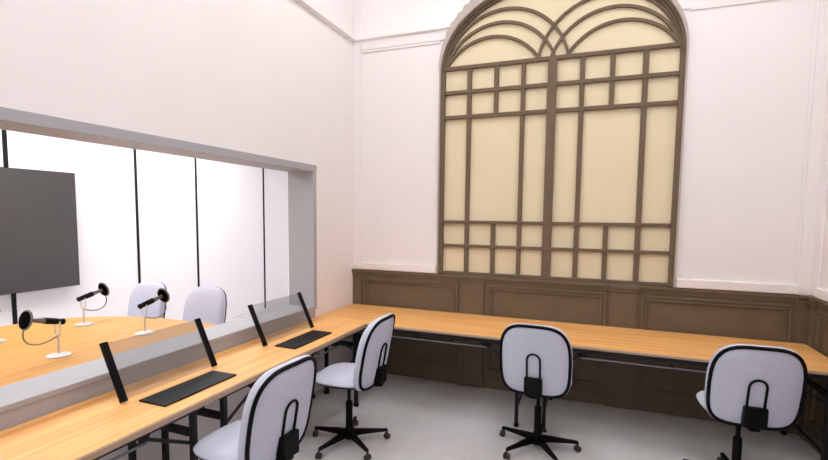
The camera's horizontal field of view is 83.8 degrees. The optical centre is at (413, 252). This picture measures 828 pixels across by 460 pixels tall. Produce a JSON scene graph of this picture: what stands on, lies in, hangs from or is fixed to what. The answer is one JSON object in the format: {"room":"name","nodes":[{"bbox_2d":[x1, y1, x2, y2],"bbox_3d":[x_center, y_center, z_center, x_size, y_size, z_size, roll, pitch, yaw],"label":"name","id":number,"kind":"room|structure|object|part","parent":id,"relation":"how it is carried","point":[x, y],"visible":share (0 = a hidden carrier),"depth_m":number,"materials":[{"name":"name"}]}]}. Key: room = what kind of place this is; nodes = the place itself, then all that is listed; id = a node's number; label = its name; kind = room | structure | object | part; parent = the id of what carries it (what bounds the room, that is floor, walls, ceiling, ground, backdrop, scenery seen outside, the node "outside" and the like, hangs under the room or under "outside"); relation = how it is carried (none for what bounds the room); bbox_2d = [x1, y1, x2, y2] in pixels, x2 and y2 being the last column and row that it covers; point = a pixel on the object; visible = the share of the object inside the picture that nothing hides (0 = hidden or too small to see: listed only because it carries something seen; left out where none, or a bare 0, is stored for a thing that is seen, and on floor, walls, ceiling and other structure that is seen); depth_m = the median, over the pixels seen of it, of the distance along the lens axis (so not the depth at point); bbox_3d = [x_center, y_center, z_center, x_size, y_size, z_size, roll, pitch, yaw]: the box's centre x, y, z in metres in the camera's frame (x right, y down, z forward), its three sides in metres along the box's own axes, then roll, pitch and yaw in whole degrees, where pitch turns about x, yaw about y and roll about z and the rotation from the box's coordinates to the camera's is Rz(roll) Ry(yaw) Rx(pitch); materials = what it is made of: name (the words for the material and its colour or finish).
{"room":"studio control room","nodes":[
{"label":"studio control room","id":0,"kind":"room"},
{"bbox_2d":[0,129,287,326],"bbox_3d":[-4.106,-0.230,4.508,0.150,3.000,9.100,2,5,21],"label":"wall","id":1,"kind":"structure","parent":0,"point":[230,196],"depth_m":6.17,"materials":[{"name":"white paint"}]},
{"bbox_2d":[1,129,17,323],"bbox_3d":[-3.998,-0.233,4.567,0.008,3.000,0.040,2,5,21],"label":"trim","id":2,"kind":"structure","parent":1,"relation":"attached to","point":[3,132],"depth_m":4.52,"materials":[{"name":"black metal"}]},
{"bbox_2d":[0,167,79,294],"bbox_3d":[-4.135,-0.175,4.102,0.092,1.229,2.150,2,5,21],"label":"wall screen","id":3,"kind":"object","parent":1,"relation":"attached to","point":[39,234],"visible":1,"depth_m":4.71,"materials":[{"name":"black plastic"}]},
{"bbox_2d":[133,149,140,283],"bbox_3d":[-3.501,-0.330,5.848,0.008,3.000,0.032,2,5,21],"label":"trim","id":4,"kind":"structure","parent":1,"relation":"attached to","point":[134,150],"depth_m":5.83,"materials":[{"name":"black metal"}]},
{"bbox_2d":[194,158,199,286],"bbox_3d":[-3.159,-0.397,6.727,0.008,3.000,0.032,2,5,21],"label":"trim","id":5,"kind":"structure","parent":1,"relation":"attached to","point":[195,160],"depth_m":6.72,"materials":[{"name":"black metal"}]},
{"bbox_2d":[262,168,265,307],"bbox_3d":[-2.629,-0.500,8.093,0.008,3.000,0.032,2,5,21],"label":"trim","id":6,"kind":"structure","parent":1,"relation":"attached to","point":[262,168],"depth_m":8.11,"materials":[{"name":"black metal"}]},
{"bbox_2d":[0,0,352,459],"bbox_3d":[-1.345,-0.962,3.381,0.250,4.700,9.100,2,5,21],"label":"wall","id":7,"kind":"structure","parent":0,"point":[270,78],"depth_m":3.06,"materials":[{"name":"white paint"}]},
{"bbox_2d":[0,106,316,430],"bbox_3d":[-1.605,0.025,2.812,0.276,1.417,3.229,2,5,21],"label":"window","id":8,"kind":"structure","parent":7,"relation":"in","point":[23,401],"depth_m":2.81,"materials":[{"name":"grey metal"}]},
{"bbox_3d":[-1.613,0.621,2.855,0.276,0.030,3.220,2,5,21],"label":"sill","id":9,"kind":"part","parent":8,"relation":"part of","materials":[{"name":"grey paint"}]},
{"bbox_3d":[-1.597,-0.653,2.757,0.276,0.057,3.229,2,5,21],"label":"head frame","id":10,"kind":"part","parent":8,"relation":"part of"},
{"bbox_2d":[294,0,355,42],"bbox_3d":[-1.722,-1.987,1.890,0.038,0.096,6.200,2,5,21],"label":"trim","id":11,"kind":"structure","parent":7,"relation":"attached to","point":[312,7],"depth_m":4.25,"materials":[{"name":"white paint"}]},
{"bbox_2d":[287,172,288,301],"bbox_3d":[-1.154,-0.501,8.315,2.900,3.000,0.150,2,5,21],"label":"wall","id":12,"kind":"structure","parent":0,"point":[287,172],"depth_m":8.73,"materials":[{"name":"white paint"}]},
{"bbox_2d":[225,302,820,459],"bbox_3d":[-0.803,1.454,3.353,7.270,0.100,9.400,2,5,21],"label":"floor","id":13,"kind":"structure","parent":0,"point":[425,419],"depth_m":3.64,"materials":[{"name":"grey concrete"}]},
{"bbox_2d":[0,380,214,459],"bbox_3d":[-1.625,1.161,1.752,0.538,0.720,1.755,2,5,21],"label":"folding table","id":14,"kind":"object","parent":13,"relation":"on","point":[97,427],"visible":0.96,"depth_m":2.10,"materials":[{"name":"brown wood"}]},
{"bbox_3d":[-1.425,0.919,1.655,0.013,0.013,1.035,2,5,21],"label":"shelf rod","id":15,"kind":"part","parent":14,"relation":"part of","materials":[{"name":"grey metal"}]},
{"bbox_3d":[-1.557,1.113,2.552,0.034,0.650,0.028,2,5,21],"label":"leg","id":16,"kind":"part","parent":14,"relation":"part of","materials":[{"name":"black metal"}]},
{"bbox_3d":[-1.399,0.857,1.641,0.030,0.018,1.655,2,5,21],"label":"apron rail","id":17,"kind":"part","parent":14,"relation":"part of","materials":[{"name":"black metal"}]},
{"bbox_3d":[-1.345,0.920,2.455,0.395,0.045,0.022,2,5,21],"label":"cross plate","id":18,"kind":"part","parent":14,"relation":"part of","materials":[{"name":"black metal"}]},
{"bbox_2d":[139,370,235,406],"bbox_3d":[-1.219,0.738,2.530,0.180,0.009,0.490,2,5,21],"label":"keyboard","id":19,"kind":"object","parent":14,"relation":"on","point":[164,398],"visible":1,"depth_m":2.49,"materials":[{"name":"black plastic"}]},
{"bbox_3d":[-1.137,1.131,2.390,0.034,0.650,0.028,2,5,21],"label":"leg","id":20,"kind":"part","parent":14,"relation":"part of","materials":[{"name":"black metal"}]},
{"bbox_2d":[0,316,216,386],"bbox_3d":[-2.671,1.033,3.218,1.850,0.720,2.160,2,5,21],"label":"table","id":21,"kind":"object","parent":13,"relation":"on","point":[19,361],"visible":0.34,"depth_m":3.44,"materials":[{"name":"brown wood"}]},
{"bbox_2d":[18,310,71,358],"bbox_3d":[-2.379,0.523,2.989,0.140,0.340,0.274,2,5,21],"label":"microphone","id":22,"kind":"object","parent":21,"relation":"on","point":[26,319],"visible":1,"depth_m":2.97,"materials":[{"name":"metal"}]},
{"bbox_3d":[-2.356,0.610,3.059,0.020,0.131,0.020,2,5,21],"label":"stem","id":23,"kind":"part","parent":22,"relation":"part of","materials":[{"name":"metal"}]},
{"bbox_2d":[74,282,108,326],"bbox_3d":[-2.768,0.441,3.961,0.140,0.340,0.274,2,5,21],"label":"microphone","id":24,"kind":"object","parent":21,"relation":"on","point":[103,288],"visible":1,"depth_m":3.93,"materials":[{"name":"black plastic"}]},
{"bbox_3d":[-2.793,0.538,3.906,0.020,0.131,0.020,2,5,21],"label":"stem","id":25,"kind":"part","parent":24,"relation":"part of","materials":[{"name":"metal"}]},
{"bbox_2d":[135,288,169,335],"bbox_3d":[-2.099,0.469,3.696,0.140,0.340,0.274,2,5,21],"label":"microphone","id":26,"kind":"object","parent":21,"relation":"on","point":[163,295],"visible":1,"depth_m":3.67,"materials":[{"name":"black plastic"}]},
{"bbox_3d":[-2.124,0.566,3.641,0.020,0.131,0.020,2,5,21],"label":"stem","id":27,"kind":"part","parent":26,"relation":"part of","materials":[{"name":"metal"}]},
{"bbox_2d":[127,281,166,317],"bbox_3d":[-2.760,0.805,4.457,0.593,0.975,0.625,3,5,23],"label":"office chair","id":28,"kind":"object","parent":13,"relation":"on","point":[144,291],"visible":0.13,"depth_m":4.61,"materials":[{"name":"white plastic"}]},
{"bbox_2d":[183,286,226,324],"bbox_3d":[-2.056,0.834,4.186,0.593,0.975,0.625,2,5,21],"label":"office chair","id":29,"kind":"object","parent":13,"relation":"on","point":[206,303],"visible":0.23,"depth_m":4.33,"materials":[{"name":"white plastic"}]},
{"bbox_2d":[143,318,365,459],"bbox_3d":[-0.992,1.038,3.384,0.538,0.720,1.755,2,5,21],"label":"folding table","id":30,"kind":"object","parent":13,"relation":"on","point":[250,360],"visible":0.66,"depth_m":3.04,"materials":[{"name":"brown wood"}]},
{"bbox_2d":[99,318,217,402],"bbox_3d":[-1.409,0.585,2.609,0.147,0.294,0.633,2,5,21],"label":"speakers","id":31,"kind":"object","parent":30,"relation":"on","point":[105,349],"visible":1,"depth_m":2.34,"materials":[{"name":"black plastic"}]},
{"bbox_3d":[-1.481,1.099,2.748,0.034,0.650,0.028,2,5,21],"label":"leg","id":32,"kind":"part","parent":30,"relation":"part of","materials":[{"name":"black metal"}]},
{"bbox_3d":[-1.269,0.905,2.651,0.395,0.045,0.022,2,5,21],"label":"cross plate","id":33,"kind":"part","parent":30,"relation":"part of","materials":[{"name":"black metal"}]},
{"bbox_3d":[-1.060,1.116,2.586,0.034,0.650,0.028,2,5,21],"label":"leg","id":34,"kind":"part","parent":30,"relation":"part of","materials":[{"name":"black metal"}]},
{"bbox_2d":[248,292,313,346],"bbox_3d":[-1.023,0.509,3.617,0.147,0.294,0.633,2,5,21],"label":"display","id":35,"kind":"object","parent":30,"relation":"on","point":[250,307],"visible":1,"depth_m":3.35,"materials":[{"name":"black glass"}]},
{"bbox_3d":[-0.765,0.733,3.273,0.030,0.018,1.655,2,5,21],"label":"apron rail","id":36,"kind":"part","parent":30,"relation":"part of","materials":[{"name":"black metal"}]},
{"bbox_2d":[275,330,331,348],"bbox_3d":[-0.833,0.663,3.526,0.180,0.009,0.490,2,5,21],"label":"keyboard","id":37,"kind":"object","parent":30,"relation":"on","point":[299,341],"visible":1,"depth_m":3.49,"materials":[{"name":"black plastic"}]},
{"bbox_3d":[-0.791,0.795,3.287,0.013,0.013,1.035,2,5,21],"label":"shelf rod","id":38,"kind":"part","parent":30,"relation":"part of","materials":[{"name":"grey metal"}]},
{"bbox_3d":[-0.711,0.797,4.087,0.395,0.045,0.022,2,5,21],"label":"cross plate","id":39,"kind":"part","parent":30,"relation":"part of","materials":[{"name":"black metal"}]},
{"bbox_3d":[-0.503,1.007,4.022,0.034,0.650,0.028,2,5,21],"label":"leg","id":40,"kind":"part","parent":30,"relation":"part of","materials":[{"name":"black metal"}]},
{"bbox_2d":[193,355,316,459],"bbox_3d":[-0.844,0.993,2.368,0.625,0.975,0.593,3,5,24],"label":"office chair","id":41,"kind":"object","parent":13,"relation":"on","point":[273,424],"visible":1,"depth_m":2.19,"materials":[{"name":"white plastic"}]},
{"bbox_3d":[-0.872,0.961,2.377,0.430,0.056,0.440,3,5,24],"label":"seat","id":42,"kind":"part","parent":41,"relation":"part of","materials":[{"name":"white fabric"}]},
{"bbox_3d":[-0.643,0.770,2.259,0.167,0.510,0.477,3,5,24],"label":"backrest","id":43,"kind":"part","parent":41,"relation":"part of","materials":[{"name":"white fabric"}]},
{"bbox_3d":[-0.615,0.772,2.247,0.112,0.482,0.449,3,5,24],"label":"panel","id":44,"kind":"part","parent":41,"relation":"part of","materials":[{"name":"white fabric"}]},
{"bbox_2d":[312,313,394,459],"bbox_3d":[-0.470,0.918,3.357,0.625,0.975,0.593,2,5,20],"label":"office chair","id":45,"kind":"object","parent":13,"relation":"on","point":[369,369],"visible":0.99,"depth_m":3.21,"materials":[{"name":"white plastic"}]},
{"bbox_3d":[-0.619,1.316,3.441,0.265,0.045,0.040,2,5,20],"label":"leg","id":46,"kind":"part","parent":45,"relation":"part of","materials":[{"name":"black plastic"}]},
{"bbox_3d":[-0.570,1.330,3.269,0.040,0.045,0.265,4,6,38],"label":"leg","id":47,"kind":"part","parent":45,"relation":"part of","materials":[{"name":"black plastic"}]},
{"bbox_3d":[-0.499,0.886,3.364,0.430,0.056,0.440,2,5,20],"label":"seat","id":48,"kind":"part","parent":45,"relation":"part of","materials":[{"name":"white fabric"}]},
{"bbox_3d":[-0.470,1.310,3.540,0.040,0.045,0.265,1,5,2],"label":"leg","id":49,"kind":"part","parent":45,"relation":"part of","materials":[{"name":"black plastic"}]},
{"bbox_3d":[-0.391,1.333,3.262,0.040,0.045,0.265,-2,5,-34],"label":"leg","id":50,"kind":"part","parent":45,"relation":"part of","materials":[{"name":"black plastic"}]},
{"bbox_3d":[-0.329,1.320,3.430,0.265,0.045,0.040,-1,5,-16],"label":"leg","id":51,"kind":"part","parent":45,"relation":"part of","materials":[{"name":"black plastic"}]},
{"bbox_3d":[-0.264,0.695,3.263,0.167,0.510,0.477,2,5,20],"label":"backrest","id":52,"kind":"part","parent":45,"relation":"part of","materials":[{"name":"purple fabric"}]},
{"bbox_3d":[-0.235,0.696,3.252,0.112,0.482,0.449,2,5,20],"label":"panel","id":53,"kind":"part","parent":45,"relation":"part of","materials":[{"name":"purple fabric"}]},
{"bbox_2d":[315,304,541,426],"bbox_3d":[0.124,0.977,4.296,1.965,0.720,0.753,2,5,21],"label":"folding table","id":54,"kind":"object","parent":13,"relation":"on","point":[486,330],"visible":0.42,"depth_m":4.16,"materials":[{"name":"brown wood"}]},
{"bbox_3d":[-0.814,0.982,4.303,0.028,0.650,0.034,2,5,21],"label":"leg","id":55,"kind":"part","parent":54,"relation":"part of","materials":[{"name":"black metal"}]},
{"bbox_3d":[0.012,0.749,3.978,1.245,0.013,0.013,2,5,21],"label":"shelf rod","id":56,"kind":"part","parent":54,"relation":"part of","materials":[{"name":"grey metal"}]},
{"bbox_3d":[0.003,0.685,3.948,1.865,0.036,0.030,2,5,21],"label":"apron rail","id":57,"kind":"part","parent":54,"relation":"part of","materials":[{"name":"black metal"}]},
{"bbox_3d":[0.822,1.050,3.672,0.028,0.650,0.034,2,5,21],"label":"leg","id":58,"kind":"part","parent":54,"relation":"part of","materials":[{"name":"black metal"}]},
{"bbox_2d":[499,323,580,459],"bbox_3d":[0.894,0.937,3.300,0.593,0.975,0.625,3,5,24],"label":"office chair","id":59,"kind":"object","parent":13,"relation":"on","point":[536,361],"visible":1,"depth_m":3.05,"materials":[{"name":"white fabric"}]},
{"bbox_3d":[0.776,1.332,3.435,0.265,0.045,0.040,5,6,42],"label":"leg","id":60,"kind":"part","parent":59,"relation":"part of","materials":[{"name":"black plastic"}]},
{"bbox_3d":[0.756,1.346,3.257,0.265,0.045,0.040,-2,5,-30],"label":"leg","id":61,"kind":"part","parent":59,"relation":"part of","materials":[{"name":"black plastic"}]},
{"bbox_3d":[0.794,0.723,3.056,0.449,0.482,0.112,3,5,24],"label":"panel","id":62,"kind":"part","parent":59,"relation":"part of","materials":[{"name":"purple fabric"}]},
{"bbox_3d":[0.806,0.721,3.083,0.477,0.510,0.167,3,5,24],"label":"backrest","id":63,"kind":"part","parent":59,"relation":"part of","materials":[{"name":"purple fabric"}]},
{"bbox_3d":[0.920,1.353,3.184,0.040,0.045,0.265,0,5,-12],"label":"leg","id":64,"kind":"part","parent":59,"relation":"part of","materials":[{"name":"black plastic"}]},
{"bbox_3d":[1.040,1.344,3.317,0.265,0.045,0.040,1,5,6],"label":"leg","id":65,"kind":"part","parent":59,"relation":"part of","materials":[{"name":"black plastic"}]},
{"bbox_2d":[540,320,827,459],"bbox_3d":[1.957,1.054,3.590,1.965,0.720,0.753,2,5,21],"label":"folding table","id":66,"kind":"object","parent":13,"relation":"on","point":[628,343],"visible":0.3,"depth_m":3.45,"materials":[{"name":"brown wood"}]},
{"bbox_3d":[1.018,1.058,3.597,0.028,0.650,0.034,2,5,21],"label":"leg","id":67,"kind":"part","parent":66,"relation":"part of","materials":[{"name":"black metal"}]},
{"bbox_2d":[585,354,701,367],"bbox_3d":[1.952,0.804,3.550,1.196,0.012,0.596,2,5,21],"label":"wire shelf","id":68,"kind":"object","parent":66,"relation":"attached to","point":[627,362],"depth_m":3.38,"materials":[{"name":"black metal"}]},
{"bbox_3d":[1.844,0.825,3.273,1.245,0.013,0.013,2,5,21],"label":"shelf rod","id":69,"kind":"part","parent":66,"relation":"part of","materials":[{"name":"grey metal"}]},
{"bbox_3d":[1.835,0.761,3.242,1.865,0.036,0.030,2,5,21],"label":"apron rail","id":70,"kind":"part","parent":66,"relation":"part of","materials":[{"name":"black metal"}]},
{"bbox_3d":[2.777,0.901,3.260,0.022,0.045,0.610,2,5,21],"label":"cross plate","id":71,"kind":"part","parent":66,"relation":"part of","materials":[{"name":"black metal"}]},
{"bbox_3d":[2.655,1.126,2.967,0.028,0.650,0.034,2,5,21],"label":"leg","id":72,"kind":"part","parent":66,"relation":"part of","materials":[{"name":"black metal"}]},
{"bbox_2d":[683,344,807,459],"bbox_3d":[2.023,0.985,2.865,0.593,0.975,0.625,2,5,20],"label":"office chair","id":73,"kind":"object","parent":13,"relation":"on","point":[755,388],"visible":1,"depth_m":2.60,"materials":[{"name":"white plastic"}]},
{"bbox_3d":[2.032,0.952,2.892,0.440,0.056,0.430,2,5,20],"label":"seat","id":74,"kind":"part","parent":73,"relation":"part of","materials":[{"name":"white fabric"}]},
{"bbox_3d":[2.068,1.377,3.042,0.040,0.045,0.265,2,5,20],"label":"leg","id":75,"kind":"part","parent":73,"relation":"part of","materials":[{"name":"black plastic"}]},
{"bbox_3d":[1.950,0.768,2.643,0.477,0.510,0.167,2,5,20],"label":"backrest","id":76,"kind":"part","parent":73,"relation":"part of","materials":[{"name":"white fabric"}]},
{"bbox_3d":[1.940,0.770,2.614,0.449,0.482,0.112,2,5,20],"label":"panel","id":77,"kind":"part","parent":73,"relation":"part of","materials":[{"name":"white fabric"}]},
{"bbox_2d":[361,0,815,294],"bbox_3d":[1.254,-1.003,4.251,3.970,4.700,0.200,2,5,21],"label":"wall","id":78,"kind":"structure","parent":0,"point":[748,75],"depth_m":3.71,"materials":[{"name":"white paint"}]},
{"bbox_2d":[353,42,360,268],"bbox_3d":[-0.598,-0.988,4.853,0.085,2.346,0.020,2,5,21],"label":"trim","id":79,"kind":"structure","parent":78,"relation":"attached to","point":[356,46],"depth_m":4.84,"materials":[{"name":"white paint"}]},
{"bbox_2d":[353,0,360,33],"bbox_3d":[-0.578,-2.830,4.705,0.085,1.170,0.020,2,5,21],"label":"trim","id":80,"kind":"structure","parent":78,"relation":"attached to","point":[356,3],"depth_m":4.73,"materials":[{"name":"white paint"}]},
{"bbox_2d":[352,269,362,362],"bbox_3d":[-0.617,0.727,4.969,0.124,1.096,0.044,2,5,21],"label":"trim","id":81,"kind":"structure","parent":78,"relation":"attached to","point":[357,274],"depth_m":4.94,"materials":[{"name":"brown wood"}]},
{"bbox_2d":[360,262,435,272],"bbox_3d":[-0.177,0.158,4.768,0.851,0.072,0.035,2,5,21],"label":"trim","id":82,"kind":"structure","parent":78,"relation":"attached to","point":[363,265],"depth_m":4.74,"materials":[{"name":"white paint"}]},
{"bbox_2d":[361,41,439,261],"bbox_3d":[-0.158,-0.967,4.688,0.855,2.183,0.012,2,5,21],"label":"trim","id":83,"kind":"structure","parent":78,"relation":"attached to","point":[435,42],"depth_m":4.79,"materials":[{"name":"white paint"}]},
{"bbox_2d":[355,19,453,42],"bbox_3d":[-0.110,-2.183,4.563,1.110,0.096,0.038,2,5,21],"label":"trim","id":84,"kind":"structure","parent":78,"relation":"attached to","point":[444,25],"depth_m":4.54,"materials":[{"name":"white paint"}]},
{"bbox_2d":[361,30,447,50],"bbox_3d":[-0.100,-2.095,4.579,0.955,0.085,0.014,2,5,21],"label":"trim","id":85,"kind":"structure","parent":78,"relation":"attached to","point":[434,36],"depth_m":4.57,"materials":[{"name":"white paint"}]},
{"bbox_2d":[364,277,457,368],"bbox_3d":[-0.055,0.713,4.763,1.035,0.868,0.019,2,5,21],"label":"trim","id":86,"kind":"structure","parent":78,"relation":"attached to","point":[454,285],"depth_m":4.69,"materials":[{"name":"brown wood"}]},
{"bbox_2d":[458,275,484,387],"bbox_3d":[0.558,0.776,4.516,0.254,1.096,0.044,2,5,21],"label":"trim","id":87,"kind":"structure","parent":78,"relation":"attached to","point":[472,287],"depth_m":4.52,"materials":[{"name":"brown wood"}]},
{"bbox_2d":[485,285,605,388],"bbox_3d":[1.193,0.765,4.283,1.060,0.868,0.019,2,5,21],"label":"trim","id":88,"kind":"structure","parent":78,"relation":"attached to","point":[602,295],"depth_m":4.20,"materials":[{"name":"brown wood"}]},
{"bbox_2d":[438,0,686,287],"bbox_3d":[1.231,-1.072,4.163,2.072,2.680,0.062,2,5,21],"label":"window","id":89,"kind":"structure","parent":78,"relation":"in","point":[561,120],"depth_m":4.13,"materials":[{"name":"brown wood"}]},
{"bbox_2d":[436,0,688,284],"bbox_3d":[1.216,-1.122,4.121,2.104,2.726,0.052,2,5,21],"label":"trim","id":90,"kind":"structure","parent":78,"relation":"attached to","point":[468,8],"depth_m":4.27,"materials":[{"name":"paint"}]},
{"bbox_2d":[362,275,798,403],"bbox_3d":[1.197,0.818,4.299,3.970,1.060,0.007,2,5,21],"label":"trim","id":91,"kind":"structure","parent":78,"relation":"attached to","point":[713,320],"depth_m":4.15,"materials":[{"name":"brown wood"}]},
{"bbox_2d":[362,269,798,302],"bbox_3d":[1.198,0.289,4.246,3.970,0.064,0.030,2,5,21],"label":"trim","id":92,"kind":"structure","parent":78,"relation":"attached to","point":[790,298],"depth_m":4.08,"materials":[{"name":"brown wood"}]},
{"bbox_2d":[387,362,787,431],"bbox_3d":[1.190,1.283,4.332,3.970,0.128,0.016,2,5,21],"label":"baseboard","id":93,"kind":"structure","parent":78,"relation":"attached to","point":[650,404],"depth_m":4.19,"materials":[{"name":"brown wood"}]},
{"bbox_2d":[604,284,639,409],"bbox_3d":[1.810,0.828,4.035,0.239,1.096,0.044,2,5,21],"label":"trim","id":94,"kind":"structure","parent":78,"relation":"attached to","point":[623,298],"depth_m":4.04,"materials":[{"name":"brown wood"}]},
{"bbox_2d":[677,0,749,9],"bbox_3d":[2.555,-1.979,3.557,0.931,0.095,0.014,2,5,21],"label":"trim","id":95,"kind":"structure","parent":78,"relation":"attached to","point":[685,4],"depth_m":3.66,"materials":[{"name":"white paint"}]},
{"bbox_2d":[676,278,798,293],"bbox_3d":[2.575,0.273,3.708,0.827,0.072,0.035,2,5,21],"label":"trim","id":96,"kind":"structure","parent":78,"relation":"attached to","point":[681,283],"depth_m":3.69,"materials":[{"name":"white paint"}]},
{"bbox_2d":[691,0,819,284],"bbox_3d":[2.590,-0.851,3.630,0.831,2.180,0.012,2,5,21],"label":"trim","id":97,"kind":"structure","parent":78,"relation":"attached to","point":[750,1],"depth_m":3.49,"materials":[{"name":"white paint"}]},
{"bbox_2d":[788,295,809,433],"bbox_3d":[2.994,0.877,3.579,0.089,1.096,0.044,2,5,21],"label":"trim","id":98,"kind":"structure","parent":78,"relation":"attached to","point":[803,311],"depth_m":3.56,"materials":[{"name":"brown wood"}]},
{"bbox_2d":[797,0,827,301],"bbox_3d":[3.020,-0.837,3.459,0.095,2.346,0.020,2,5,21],"label":"trim","id":99,"kind":"structure","parent":78,"relation":"attached to","point":[821,61],"depth_m":3.46,"materials":[{"name":"white paint"}]},
{"bbox_2d":[820,199,827,289],"bbox_3d":[2.056,-0.705,0.628,0.150,4.700,6.400,2,5,21],"label":"wall","id":100,"kind":"structure","parent":0,"point":[824,274],"depth_m":3.37,"materials":[{"name":"white paint"}]},
{"bbox_2d":[798,296,816,439],"bbox_3d":[2.991,0.882,3.520,0.044,1.096,0.094,2,5,21],"label":"trim","id":101,"kind":"structure","parent":100,"relation":"attached to","point":[803,422],"depth_m":3.50,"materials":[{"name":"brown wood"}]},
{"bbox_2d":[806,424,822,455],"bbox_3d":[1.914,1.578,0.738,0.016,0.128,6.180,2,5,21],"label":"baseboard","id":102,"kind":"structure","parent":100,"relation":"attached to","point":[815,437],"depth_m":3.38,"materials":[{"name":"brown wood"}]},
{"bbox_2d":[808,307,827,437],"bbox_3d":[1.923,1.114,0.699,0.007,1.060,6.180,2,5,21],"label":"trim","id":103,"kind":"structure","parent":100,"relation":"attached to","point":[819,414],"depth_m":3.33,"materials":[{"name":"brown wood"}]},
{"bbox_2d":[815,298,827,310],"bbox_3d":[1.918,0.583,0.661,0.030,0.064,6.180,2,5,21],"label":"trim","id":104,"kind":"structure","parent":100,"relation":"attached to","point":[820,303],"depth_m":3.33,"materials":[{"name":"brown wood"}]}
]}

